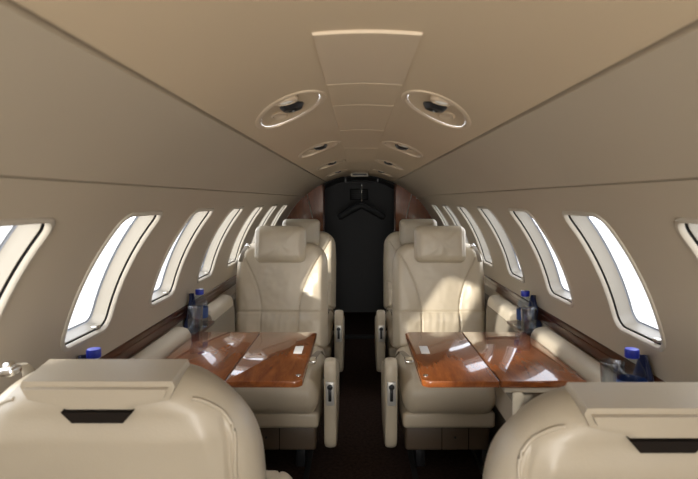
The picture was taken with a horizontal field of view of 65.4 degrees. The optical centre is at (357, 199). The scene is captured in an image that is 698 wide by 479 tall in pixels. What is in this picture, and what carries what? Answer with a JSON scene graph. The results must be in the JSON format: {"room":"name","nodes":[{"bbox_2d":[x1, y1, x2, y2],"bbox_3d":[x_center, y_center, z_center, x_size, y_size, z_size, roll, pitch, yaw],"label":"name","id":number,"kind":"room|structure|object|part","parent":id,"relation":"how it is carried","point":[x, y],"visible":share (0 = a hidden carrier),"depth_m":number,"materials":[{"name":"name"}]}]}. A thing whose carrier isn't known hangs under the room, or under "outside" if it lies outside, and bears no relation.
{"room":"aircraft cabin","nodes":[
{"label":"aircraft cabin","id":0,"kind":"room"},
{"bbox_2d":[0,175,303,394],"bbox_3d":[-0.594,0.431,1.560,0.232,0.953,6.420,0,0,0],"label":"wall","id":1,"kind":"structure","parent":0,"point":[84,213],"depth_m":1.21,"materials":[{"name":"plastic"}]},
{"bbox_2d":[0,217,54,319],"bbox_3d":[-0.637,0.189,0.855,0.207,0.350,0.266,0,0,0],"label":"window","id":2,"kind":"structure","parent":1,"relation":"in","point":[26,237],"depth_m":0.97,"materials":[{"name":"beige plastic"}]},
{"bbox_3d":[-0.646,0.180,0.855,0.184,0.331,0.234,0,0,0],"label":"frame","id":3,"kind":"part","parent":2,"relation":"part of","materials":[{"name":"beige plastic"}]},
{"bbox_2d":[60,211,162,351],"bbox_3d":[-0.637,0.189,1.389,0.207,0.350,0.266,0,0,0],"label":"window","id":4,"kind":"structure","parent":1,"relation":"in","point":[134,238],"depth_m":1.50,"materials":[{"name":"beige plastic"}]},
{"bbox_3d":[-0.705,0.341,1.459,0.016,0.008,0.024,0,0,0],"label":"shade pull","id":5,"kind":"part","parent":4,"relation":"part of","materials":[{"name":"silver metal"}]},
{"bbox_2d":[0,0,325,195],"bbox_3d":[-0.385,-0.105,1.560,0.204,0.144,6.420,0,0,0],"label":"ceiling side panel","id":6,"kind":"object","parent":1,"relation":"attached to","point":[69,110],"depth_m":0.78,"materials":[{"name":"plastic"}]},
{"bbox_2d":[149,208,213,306],"bbox_3d":[-0.637,0.189,1.923,0.207,0.350,0.266,0,0,0],"label":"window","id":7,"kind":"structure","parent":1,"relation":"in","point":[194,224],"depth_m":2.04,"materials":[{"name":"beige plastic"}]},
{"bbox_2d":[197,206,243,282],"bbox_3d":[-0.637,0.189,2.457,0.207,0.350,0.266,0,0,0],"label":"window","id":8,"kind":"structure","parent":1,"relation":"in","point":[207,265],"depth_m":2.57,"materials":[{"name":"beige plastic"}]},
{"bbox_2d":[227,205,263,267],"bbox_3d":[-0.637,0.189,2.991,0.207,0.350,0.266,0,0,0],"label":"window","id":9,"kind":"structure","parent":1,"relation":"in","point":[234,254],"depth_m":3.10,"materials":[{"name":"beige plastic"}]},
{"bbox_2d":[250,204,277,243],"bbox_3d":[-0.637,0.189,3.525,0.207,0.350,0.266,0,0,0],"label":"window","id":10,"kind":"structure","parent":1,"relation":"in","point":[272,208],"depth_m":3.64,"materials":[{"name":"beige plastic"}]},
{"bbox_2d":[270,204,287,225],"bbox_3d":[-0.637,0.189,4.059,0.207,0.350,0.266,0,0,0],"label":"window","id":11,"kind":"structure","parent":1,"relation":"in","point":[277,216],"depth_m":4.17,"materials":[{"name":"beige plastic"}]},
{"bbox_2d":[13,0,697,181],"bbox_3d":[0.012,-0.188,1.560,0.596,0.060,6.420,0,0,0],"label":"ceiling","id":12,"kind":"structure","parent":0,"point":[498,60],"depth_m":0.68,"materials":[{"name":"plastic"}]},
{"bbox_2d":[255,90,326,129],"bbox_3d":[-0.153,-0.194,1.200,0.140,0.046,0.347,0,0,-21],"label":"light","id":13,"kind":"object","parent":12,"relation":"attached to","point":[297,105],"visible":1,"depth_m":1.19,"materials":[{"name":"beige plastic"}]},
{"bbox_3d":[-0.153,-0.198,1.200,0.109,0.038,0.311,0,0,-20],"label":"dish","id":14,"kind":"part","parent":13,"relation":"part of","materials":[{"name":"plastic"}]},
{"bbox_2d":[298,141,340,157],"bbox_3d":[-0.153,-0.194,2.100,0.140,0.046,0.347,0,0,-21],"label":"light","id":15,"kind":"object","parent":12,"relation":"attached to","point":[321,147],"visible":0.95,"depth_m":2.10,"materials":[{"name":"beige plastic"}]},
{"bbox_3d":[-0.153,-0.198,2.100,0.109,0.038,0.311,0,0,-20],"label":"dish","id":16,"kind":"part","parent":15,"relation":"part of","materials":[{"name":"plastic"}]},
{"bbox_2d":[316,160,345,169],"bbox_3d":[-0.153,-0.194,3.000,0.140,0.046,0.347,0,0,-21],"label":"light","id":17,"kind":"object","parent":12,"relation":"attached to","point":[336,162],"visible":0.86,"depth_m":3.00,"materials":[{"name":"beige plastic"}]},
{"bbox_2d":[325,169,348,176],"bbox_3d":[-0.153,-0.194,3.900,0.140,0.046,0.347,0,0,-21],"label":"light","id":18,"kind":"object","parent":12,"relation":"attached to","point":[344,170],"visible":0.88,"depth_m":3.89,"materials":[{"name":"beige plastic"}]},
{"bbox_2d":[323,176,394,184],"bbox_3d":[0.012,-0.169,4.770,0.660,0.114,0.001,0,0,0],"label":"trim","id":19,"kind":"structure","parent":12,"relation":"attached to","point":[325,183],"depth_m":4.77,"materials":[{"name":"black"}]},
{"bbox_2d":[351,173,367,176],"bbox_3d":[0.012,-0.202,4.314,0.136,0.032,0.032,0,0,0],"label":"recessed light","id":20,"kind":"object","parent":12,"relation":"in","point":[352,174],"visible":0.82,"depth_m":4.30,"materials":[{"name":"beige plastic"}]},
{"bbox_2d":[348,162,371,171],"bbox_3d":[0.012,-0.216,3.603,0.139,0.006,0.995,0,0,0],"label":"trim","id":21,"kind":"structure","parent":12,"relation":"attached to","point":[354,166],"depth_m":3.49,"materials":[{"name":"plastic"}]},
{"bbox_2d":[345,148,376,162],"bbox_3d":[0.012,-0.216,2.678,0.139,0.006,0.845,0,0,0],"label":"trim","id":22,"kind":"structure","parent":12,"relation":"attached to","point":[352,154],"depth_m":2.57,"materials":[{"name":"plastic"}]},
{"bbox_2d":[339,129,383,148],"bbox_3d":[0.012,-0.216,1.958,0.139,0.006,0.585,0,0,0],"label":"trim","id":23,"kind":"structure","parent":12,"relation":"attached to","point":[360,138],"depth_m":1.89,"materials":[{"name":"plastic"}]},
{"bbox_2d":[333,105,392,129],"bbox_3d":[0.012,-0.216,1.445,0.139,0.006,0.430,0,0,0],"label":"trim","id":24,"kind":"structure","parent":12,"relation":"attached to","point":[349,117],"depth_m":1.40,"materials":[{"name":"plastic"}]},
{"bbox_2d":[327,83,401,105],"bbox_3d":[0.012,-0.216,1.113,0.141,0.007,0.223,0,0,0],"label":"trim","id":25,"kind":"structure","parent":12,"relation":"attached to","point":[348,93],"depth_m":1.09,"materials":[{"name":"plastic"}]},
{"bbox_2d":[312,30,422,84],"bbox_3d":[0.012,-0.215,0.845,0.143,0.008,0.300,0,0,0],"label":"ceiling panel","id":26,"kind":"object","parent":12,"relation":"attached to","point":[345,56],"depth_m":0.80,"materials":[{"name":"beige plastic"}]},
{"bbox_2d":[371,169,393,176],"bbox_3d":[0.177,-0.194,3.900,0.140,0.046,0.347,0,0,20],"label":"light","id":27,"kind":"object","parent":12,"relation":"attached to","point":[374,170],"visible":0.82,"depth_m":3.91,"materials":[{"name":"beige plastic"}]},
{"bbox_2d":[375,160,403,169],"bbox_3d":[0.177,-0.194,3.000,0.140,0.046,0.347,0,0,20],"label":"light","id":28,"kind":"object","parent":12,"relation":"attached to","point":[384,162],"visible":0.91,"depth_m":3.00,"materials":[{"name":"beige plastic"}]},
{"bbox_2d":[382,141,423,157],"bbox_3d":[0.177,-0.194,2.100,0.140,0.046,0.347,0,0,20],"label":"light","id":29,"kind":"object","parent":12,"relation":"attached to","point":[397,146],"visible":0.94,"depth_m":2.10,"materials":[{"name":"beige plastic"}]},
{"bbox_3d":[0.177,-0.198,2.100,0.109,0.038,0.311,0,0,20],"label":"dish","id":30,"kind":"part","parent":29,"relation":"part of","materials":[{"name":"plastic"}]},
{"bbox_2d":[401,90,470,129],"bbox_3d":[0.177,-0.194,1.200,0.140,0.046,0.347,0,0,20],"label":"light","id":31,"kind":"object","parent":12,"relation":"attached to","point":[434,107],"visible":0.98,"depth_m":1.19,"materials":[{"name":"beige plastic"}]},
{"bbox_3d":[0.177,-0.198,1.200,0.109,0.038,0.311,0,0,20],"label":"dish","id":32,"kind":"part","parent":31,"relation":"part of","materials":[{"name":"plastic"}]},
{"bbox_2d":[325,180,393,311],"bbox_3d":[0.012,0.501,5.900,1.200,1.438,0.001,0,0,0],"label":"wall","id":33,"kind":"structure","parent":0,"point":[359,238],"depth_m":5.90,"materials":[{"name":"grey"}]},
{"bbox_2d":[350,189,367,199],"bbox_3d":[0.012,-0.060,5.886,0.200,0.120,0.025,0,0,0],"label":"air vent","id":34,"kind":"object","parent":33,"relation":"in","point":[355,194],"visible":1,"depth_m":5.88,"materials":[{"name":"black plastic"}]},
{"bbox_2d":[325,177,393,189],"bbox_3d":[0.012,0.501,5.353,1.200,1.438,1.094,0,0,0],"label":"lining","id":35,"kind":"object","parent":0,"point":[337,181],"visible":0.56,"depth_m":5.44,"materials":[{"name":"grey plastic"}]},
{"bbox_2d":[344,177,378,182],"bbox_3d":[0.034,-0.188,5.020,0.320,0.064,0.020,0,0,0],"label":"rod","id":36,"kind":"object","parent":35,"relation":"attached to","point":[345,179],"visible":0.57,"depth_m":5.01,"materials":[{"name":"black plastic"}]},
{"bbox_2d":[337,180,385,219],"bbox_3d":[0.034,-0.001,5.011,0.451,0.367,0.080,0,0,0],"label":"hanger","id":37,"kind":"object","parent":36,"relation":"hanging from","point":[361,205],"visible":1,"depth_m":4.99,"materials":[{"name":"black plastic"}]},
{"bbox_2d":[264,312,482,478],"bbox_3d":[0.012,1.245,2.150,1.500,0.050,7.600,0,0,0],"label":"floor","id":38,"kind":"structure","parent":0,"point":[360,451],"depth_m":2.67,"materials":[{"name":"carpet"}]},
{"bbox_2d":[0,359,291,478],"bbox_3d":[-0.406,0.745,1.206,0.500,0.950,0.738,0,0,0],"label":"seat","id":39,"kind":"object","parent":38,"relation":"on","point":[65,418],"visible":1,"depth_m":0.86,"materials":[{"name":"beige leather"}]},
{"bbox_2d":[266,470,291,478],"bbox_3d":[-0.372,0.824,1.295,0.415,0.198,0.559,0,0,0],"label":"seat cushion","id":40,"kind":"object","parent":39,"relation":"on","point":[271,474],"depth_m":1.50,"materials":[{"name":"beige leather"}]},
{"bbox_2d":[99,274,236,358],"bbox_3d":[-0.667,0.826,1.809,0.090,0.788,5.918,0,0,0],"label":"ledge","id":41,"kind":"object","parent":38,"relation":"on","point":[221,311],"visible":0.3,"depth_m":2.02,"materials":[{"name":"beige leather"}]},
{"bbox_2d":[78,354,86,358],"bbox_3d":[-0.692,0.455,1.355,0.018,0.135,0.124,0,0,10],"label":"napkin","id":42,"kind":"object","parent":41,"relation":"on","point":[79,356],"visible":0.09,"depth_m":1.36,"materials":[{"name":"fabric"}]},
{"bbox_2d":[86,347,100,358],"bbox_3d":[-0.652,0.444,1.340,0.070,0.156,0.070,0,0,0],"label":"water bottle","id":43,"kind":"object","parent":41,"relation":"on","point":[94,352],"visible":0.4,"depth_m":1.33,"materials":[{"name":"plastic"}]},
{"bbox_2d":[183,293,198,328],"bbox_3d":[-0.692,0.455,2.250,0.018,0.135,0.124,0,0,10],"label":"bottle","id":44,"kind":"object","parent":41,"relation":"on","point":[191,303],"visible":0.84,"depth_m":2.24,"materials":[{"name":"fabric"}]},
{"bbox_2d":[187,307,202,330],"bbox_3d":[-0.646,0.472,2.155,0.060,0.100,0.060,0,0,0],"label":"drinking glass","id":45,"kind":"object","parent":41,"relation":"on","point":[187,307],"visible":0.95,"depth_m":2.15,"materials":[{"name":"clear glass"}]},
{"bbox_2d":[191,289,207,326],"bbox_3d":[-0.652,0.444,2.235,0.070,0.156,0.070,0,0,0],"label":"water bottle","id":46,"kind":"object","parent":41,"relation":"on","point":[197,312],"visible":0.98,"depth_m":2.21,"materials":[{"name":"plastic"}]},
{"bbox_2d":[188,320,213,335],"bbox_3d":[-0.657,0.529,2.215,0.071,0.014,0.282,0,0,0],"label":"tray","id":47,"kind":"object","parent":41,"relation":"on","point":[209,323],"depth_m":2.26,"materials":[{"name":"silver metal"}]},
{"bbox_3d":[-0.667,0.851,1.809,0.090,0.738,5.918,0,0,0],"label":"panel","id":48,"kind":"part","parent":41,"relation":"part of","materials":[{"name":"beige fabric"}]},
{"bbox_2d":[165,332,316,387],"bbox_3d":[-0.394,0.656,1.833,0.470,0.288,0.575,0,0,0],"label":"folding table","id":49,"kind":"object","parent":41,"relation":"attached to","point":[240,359],"visible":0.67,"depth_m":1.79,"materials":[{"name":"brown wood"}]},
{"bbox_2d":[293,346,303,353],"bbox_3d":[-0.204,0.514,1.865,0.029,0.001,0.092,0,0,-1],"label":"card","id":50,"kind":"object","parent":49,"relation":"on","point":[298,349],"visible":1,"depth_m":1.86,"materials":[{"name":"white paper"}]},
{"bbox_2d":[233,226,338,466],"bbox_3d":[-0.379,0.680,2.695,0.567,1.080,0.704,0,0,0],"label":"seat","id":51,"kind":"object","parent":38,"relation":"on","point":[282,278],"visible":0.66,"depth_m":2.85,"materials":[{"name":"beige leather"}]},
{"bbox_2d":[233,346,324,413],"bbox_3d":[-0.378,0.846,2.630,0.415,0.198,0.559,0,0,0],"label":"seat cushion","id":52,"kind":"object","parent":51,"relation":"on","point":[306,398],"depth_m":2.36,"materials":[{"name":"beige leather"}]},
{"bbox_3d":[-0.412,0.517,2.930,0.500,0.566,0.233,0,0,0],"label":"backrest","id":53,"kind":"part","parent":51,"relation":"part of","materials":[{"name":"beige leather"}]},
{"bbox_3d":[-0.378,1.065,2.647,0.380,0.120,0.425,0,0,0],"label":"seat","id":54,"kind":"part","parent":51,"relation":"part of","materials":[{"name":"brown leather"}]},
{"bbox_3d":[-0.262,1.170,2.660,0.044,0.100,0.360,0,0,0],"label":"leg","id":55,"kind":"part","parent":51,"relation":"part of","materials":[{"name":"black plastic"}]},
{"bbox_3d":[-0.122,0.843,2.365,0.038,0.105,0.015,0,0,0],"label":"control plate","id":56,"kind":"part","parent":51,"relation":"part of","materials":[{"name":"silver metal"}]},
{"bbox_3d":[-0.122,0.908,2.582,0.054,0.411,0.442,0,0,0],"label":"armrest","id":57,"kind":"part","parent":51,"relation":"part of","materials":[{"name":"beige leather"}]},
{"bbox_2d":[282,219,344,374],"bbox_3d":[-0.379,0.680,3.755,0.567,1.080,0.704,0,0,0],"label":"seat","id":58,"kind":"object","parent":38,"relation":"on","point":[314,235],"visible":0.23,"depth_m":3.93,"materials":[{"name":"beige leather"}]},
{"bbox_3d":[-0.412,0.517,3.990,0.500,0.566,0.233,0,0,0],"label":"backrest","id":59,"kind":"part","parent":58,"relation":"part of","materials":[{"name":"beige leather"}]},
{"bbox_2d":[327,306,333,345],"bbox_3d":[-0.378,0.846,3.690,0.415,0.198,0.559,0,0,0],"label":"seat cushion","id":60,"kind":"object","parent":58,"relation":"on","point":[330,308],"depth_m":3.65,"materials":[{"name":"beige leather"}]},
{"bbox_3d":[-0.122,0.843,3.425,0.038,0.105,0.015,0,0,0],"label":"control plate","id":61,"kind":"part","parent":58,"relation":"part of","materials":[{"name":"silver metal"}]},
{"bbox_3d":[-0.122,0.908,3.642,0.054,0.411,0.442,0,0,0],"label":"armrest","id":62,"kind":"part","parent":58,"relation":"part of","materials":[{"name":"beige leather"}]},
{"bbox_2d":[303,375,323,478],"bbox_3d":[-0.228,1.217,2.475,0.024,0.006,4.550,0,0,0],"label":"trim","id":63,"kind":"structure","parent":38,"relation":"attached to","point":[310,452],"depth_m":2.49,"materials":[{"name":"black"}]},
{"bbox_2d":[287,184,431,231],"bbox_3d":[0.012,0.535,4.784,1.442,1.371,0.052,0,0,0],"label":"wall","id":64,"kind":"structure","parent":38,"relation":"on","point":[312,205],"depth_m":4.77,"materials":[{"name":"brown wood"}]},
{"bbox_3d":[-0.301,0.541,4.788,0.014,1.359,0.044,0,0,0],"label":"edge trim","id":65,"kind":"part","parent":64,"relation":"part of","materials":[{"name":"brown wood"}]},
{"bbox_2d":[345,334,385,338],"bbox_3d":[0.012,1.205,4.790,0.600,0.030,0.040,0,0,0],"label":"trim","id":66,"kind":"structure","parent":64,"relation":"attached to","point":[347,336],"depth_m":4.77,"materials":[{"name":"black"}]},
{"bbox_3d":[0.325,0.541,4.788,0.014,1.359,0.044,0,0,0],"label":"edge trim","id":67,"kind":"part","parent":64,"relation":"part of","materials":[{"name":"brown wood"}]},
{"bbox_2d":[385,339,418,478],"bbox_3d":[0.252,1.217,2.475,0.024,0.006,4.550,0,0,0],"label":"trim","id":68,"kind":"structure","parent":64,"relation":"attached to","point":[410,452],"depth_m":2.49,"materials":[{"name":"black"}]},
{"bbox_2d":[471,450,483,475],"bbox_3d":[0.562,1.217,2.475,0.024,0.006,4.550,0,0,0],"label":"trim","id":69,"kind":"structure","parent":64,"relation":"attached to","point":[480,466],"depth_m":2.51,"materials":[{"name":"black metal"}]},
{"bbox_2d":[375,219,436,371],"bbox_3d":[0.403,0.680,3.755,0.567,1.080,0.704,0,0,0],"label":"seat","id":70,"kind":"object","parent":38,"relation":"on","point":[393,241],"visible":0.32,"depth_m":3.92,"materials":[{"name":"beige leather"}]},
{"bbox_3d":[0.146,0.908,3.642,0.054,0.411,0.442,0,0,0],"label":"armrest","id":71,"kind":"part","parent":70,"relation":"part of","materials":[{"name":"beige leather"}]},
{"bbox_3d":[0.146,0.843,3.425,0.038,0.105,0.015,0,0,0],"label":"control plate","id":72,"kind":"part","parent":70,"relation":"part of","materials":[{"name":"silver metal"}]},
{"bbox_2d":[385,306,392,345],"bbox_3d":[0.402,0.846,3.690,0.415,0.198,0.559,0,0,0],"label":"seat cushion","id":73,"kind":"object","parent":70,"relation":"on","point":[388,314],"depth_m":3.62,"materials":[{"name":"beige leather"}]},
{"bbox_3d":[0.436,0.517,3.990,0.500,0.566,0.233,0,0,0],"label":"backrest","id":74,"kind":"part","parent":70,"relation":"part of","materials":[{"name":"beige leather"}]},
{"bbox_2d":[381,226,495,466],"bbox_3d":[0.403,0.680,2.695,0.567,1.080,0.704,0,0,0],"label":"seat","id":75,"kind":"object","parent":38,"relation":"on","point":[438,278],"visible":0.71,"depth_m":2.83,"materials":[{"name":"beige leather"}]},
{"bbox_3d":[0.146,0.908,2.582,0.054,0.411,0.442,0,0,0],"label":"armrest","id":76,"kind":"part","parent":75,"relation":"part of","materials":[{"name":"beige leather"}]},
{"bbox_3d":[0.146,0.843,2.365,0.038,0.105,0.015,0,0,0],"label":"control plate","id":77,"kind":"part","parent":75,"relation":"part of","materials":[{"name":"silver metal"}]},
{"bbox_3d":[0.286,1.170,2.660,0.044,0.100,0.360,0,0,0],"label":"leg","id":78,"kind":"part","parent":75,"relation":"part of","materials":[{"name":"black plastic"}]},
{"bbox_3d":[0.436,0.517,2.930,0.500,0.566,0.233,0,0,0],"label":"backrest","id":79,"kind":"part","parent":75,"relation":"part of","materials":[{"name":"beige leather"}]},
{"bbox_3d":[0.402,1.065,2.647,0.380,0.120,0.425,0,0,0],"label":"seat","id":80,"kind":"part","parent":75,"relation":"part of","materials":[{"name":"brown leather"}]},
{"bbox_2d":[395,346,495,413],"bbox_3d":[0.402,0.846,2.630,0.415,0.198,0.559,0,0,0],"label":"seat cushion","id":81,"kind":"object","parent":75,"relation":"on","point":[414,398],"depth_m":2.36,"materials":[{"name":"beige leather"}]},
{"bbox_3d":[0.586,1.170,2.660,0.044,0.100,0.360,0,0,0],"label":"leg","id":82,"kind":"part","parent":75,"relation":"part of","materials":[{"name":"black plastic"}]},
{"bbox_2d":[484,275,664,444],"bbox_3d":[0.691,0.826,1.809,0.090,0.788,5.918,0,0,0],"label":"ledge","id":83,"kind":"object","parent":38,"relation":"on","point":[500,313],"visible":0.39,"depth_m":1.90,"materials":[{"name":"beige leather"}]},
{"bbox_2d":[405,332,586,414],"bbox_3d":[0.418,0.656,1.833,0.470,0.288,0.575,0,0,0],"label":"folding table","id":84,"kind":"object","parent":83,"relation":"attached to","point":[515,362],"visible":0.83,"depth_m":1.72,"materials":[{"name":"brown wood"}]},
{"bbox_2d":[419,346,429,353],"bbox_3d":[0.228,0.514,1.865,0.029,0.001,0.092,0,0,1],"label":"card","id":85,"kind":"object","parent":84,"relation":"on","point":[424,349],"visible":1,"depth_m":1.85,"materials":[{"name":"white paper"}]},
{"bbox_3d":[0.607,0.676,1.840,0.070,0.248,0.360,0,0,0],"label":"support arm","id":86,"kind":"part","parent":84,"relation":"part of","materials":[{"name":"beige fabric"}]},
{"bbox_2d":[501,388,554,392],"bbox_3d":[0.531,0.543,1.830,0.229,0.015,0.560,0,0,0],"label":"support","id":87,"kind":"object","parent":84,"relation":"on","point":[507,390],"depth_m":1.55,"materials":[{"name":"beige plastic"}]},
{"bbox_3d":[0.691,0.851,1.809,0.090,0.738,5.918,0,0,0],"label":"panel","id":88,"kind":"part","parent":83,"relation":"part of","materials":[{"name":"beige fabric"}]},
{"bbox_2d":[507,320,533,336],"bbox_3d":[0.681,0.529,2.215,0.071,0.014,0.282,0,0,0],"label":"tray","id":89,"kind":"object","parent":83,"relation":"on","point":[514,325],"depth_m":2.26,"materials":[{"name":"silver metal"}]},
{"bbox_2d":[516,290,533,329],"bbox_3d":[0.676,0.444,2.195,0.070,0.156,0.070,0,0,0],"label":"water bottle","id":90,"kind":"object","parent":83,"relation":"on","point":[527,314],"visible":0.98,"depth_m":2.18,"materials":[{"name":"plastic"}]},
{"bbox_2d":[524,295,541,328],"bbox_3d":[0.716,0.455,2.211,0.018,0.135,0.124,0,0,-21],"label":"napkin","id":91,"kind":"object","parent":83,"relation":"on","point":[531,324],"visible":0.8,"depth_m":2.21,"materials":[{"name":"blue fabric"}]},
{"bbox_3d":[0.728,0.455,1.809,0.016,0.046,5.918,0,0,0],"label":"wood rail","id":92,"kind":"part","parent":83,"relation":"part of","materials":[{"name":"brown wood"}]},
{"bbox_2d":[616,347,647,381],"bbox_3d":[0.676,0.444,1.340,0.070,0.156,0.070,0,0,0],"label":"water bottle","id":93,"kind":"object","parent":83,"relation":"on","point":[629,352],"visible":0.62,"depth_m":1.35,"materials":[{"name":"plastic"}]},
{"bbox_2d":[632,355,653,381],"bbox_3d":[0.716,0.455,1.356,0.018,0.135,0.124,0,0,-21],"label":"napkin","id":94,"kind":"object","parent":83,"relation":"on","point":[639,370],"visible":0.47,"depth_m":1.36,"materials":[{"name":"blue fabric"}]},
{"bbox_2d":[483,382,697,478],"bbox_3d":[0.450,0.755,1.147,0.505,0.930,0.734,0,0,0],"label":"seat","id":95,"kind":"object","parent":38,"relation":"on","point":[574,430],"visible":1,"depth_m":0.80,"materials":[{"name":"beige leather"}]},
{"bbox_2d":[415,177,697,420],"bbox_3d":[0.618,0.431,1.560,0.232,0.953,6.420,0,0,0],"label":"wall","id":96,"kind":"structure","parent":0,"point":[643,214],"depth_m":1.29,"materials":[{"name":"plastic"}]},
{"bbox_2d":[431,204,448,225],"bbox_3d":[0.661,0.189,4.059,0.207,0.350,0.266,0,0,0],"label":"window","id":97,"kind":"structure","parent":96,"relation":"in","point":[440,214],"depth_m":4.17,"materials":[{"name":"beige plastic"}]},
{"bbox_2d":[442,204,469,243],"bbox_3d":[0.661,0.189,3.525,0.207,0.350,0.266,0,0,0],"label":"window","id":98,"kind":"structure","parent":96,"relation":"in","point":[456,222],"depth_m":3.64,"materials":[{"name":"beige plastic"}]},
{"bbox_2d":[456,205,493,267],"bbox_3d":[0.661,0.189,2.991,0.207,0.350,0.266,0,0,0],"label":"window","id":99,"kind":"structure","parent":96,"relation":"in","point":[484,249],"depth_m":3.10,"materials":[{"name":"beige plastic"}]},
{"bbox_2d":[477,206,524,282],"bbox_3d":[0.661,0.189,2.457,0.207,0.350,0.266,0,0,0],"label":"window","id":100,"kind":"structure","parent":96,"relation":"in","point":[509,253],"depth_m":2.57,"materials":[{"name":"beige plastic"}]},
{"bbox_2d":[508,208,573,307],"bbox_3d":[0.661,0.189,1.923,0.207,0.350,0.266,0,0,0],"label":"window","id":101,"kind":"structure","parent":96,"relation":"in","point":[522,217],"depth_m":2.04,"materials":[{"name":"beige plastic"}]},
{"bbox_2d":[393,20,697,195],"bbox_3d":[0.409,-0.105,1.560,0.204,0.144,6.420,0,0,0],"label":"ceiling side panel","id":102,"kind":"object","parent":96,"relation":"attached to","point":[635,118],"depth_m":0.88,"materials":[{"name":"plastic"}]},
{"bbox_2d":[562,211,665,351],"bbox_3d":[0.661,0.189,1.389,0.207,0.350,0.266,0,0,0],"label":"window","id":103,"kind":"structure","parent":96,"relation":"in","point":[608,273],"depth_m":1.50,"materials":[{"name":"beige plastic"}]},
{"bbox_3d":[0.729,0.341,1.319,0.016,0.008,0.024,0,0,0],"label":"shade pull","id":104,"kind":"part","parent":103,"relation":"part of","materials":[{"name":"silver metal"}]},
{"bbox_2d":[674,217,697,260],"bbox_3d":[0.661,0.189,0.855,0.207,0.350,0.266,0,0,0],"label":"window","id":105,"kind":"structure","parent":96,"relation":"in","point":[686,227],"depth_m":0.97,"materials":[{"name":"beige plastic"}]},
{"bbox_3d":[0.670,0.180,0.855,0.184,0.331,0.234,0,0,0],"label":"frame","id":106,"kind":"part","parent":105,"relation":"part of","materials":[{"name":"beige plastic"}]},
{"label":"outside","id":107,"kind":"structure","parent":0,"visible":0},
{"bbox_2d":[0,225,657,328],"bbox_3d":[0.012,2.770,0.000,120.000,0.100,120.000,0,0,0],"label":"ground","id":108,"kind":"structure","parent":107,"point":[641,306],"depth_m":19.06,"materials":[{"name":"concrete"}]}
]}

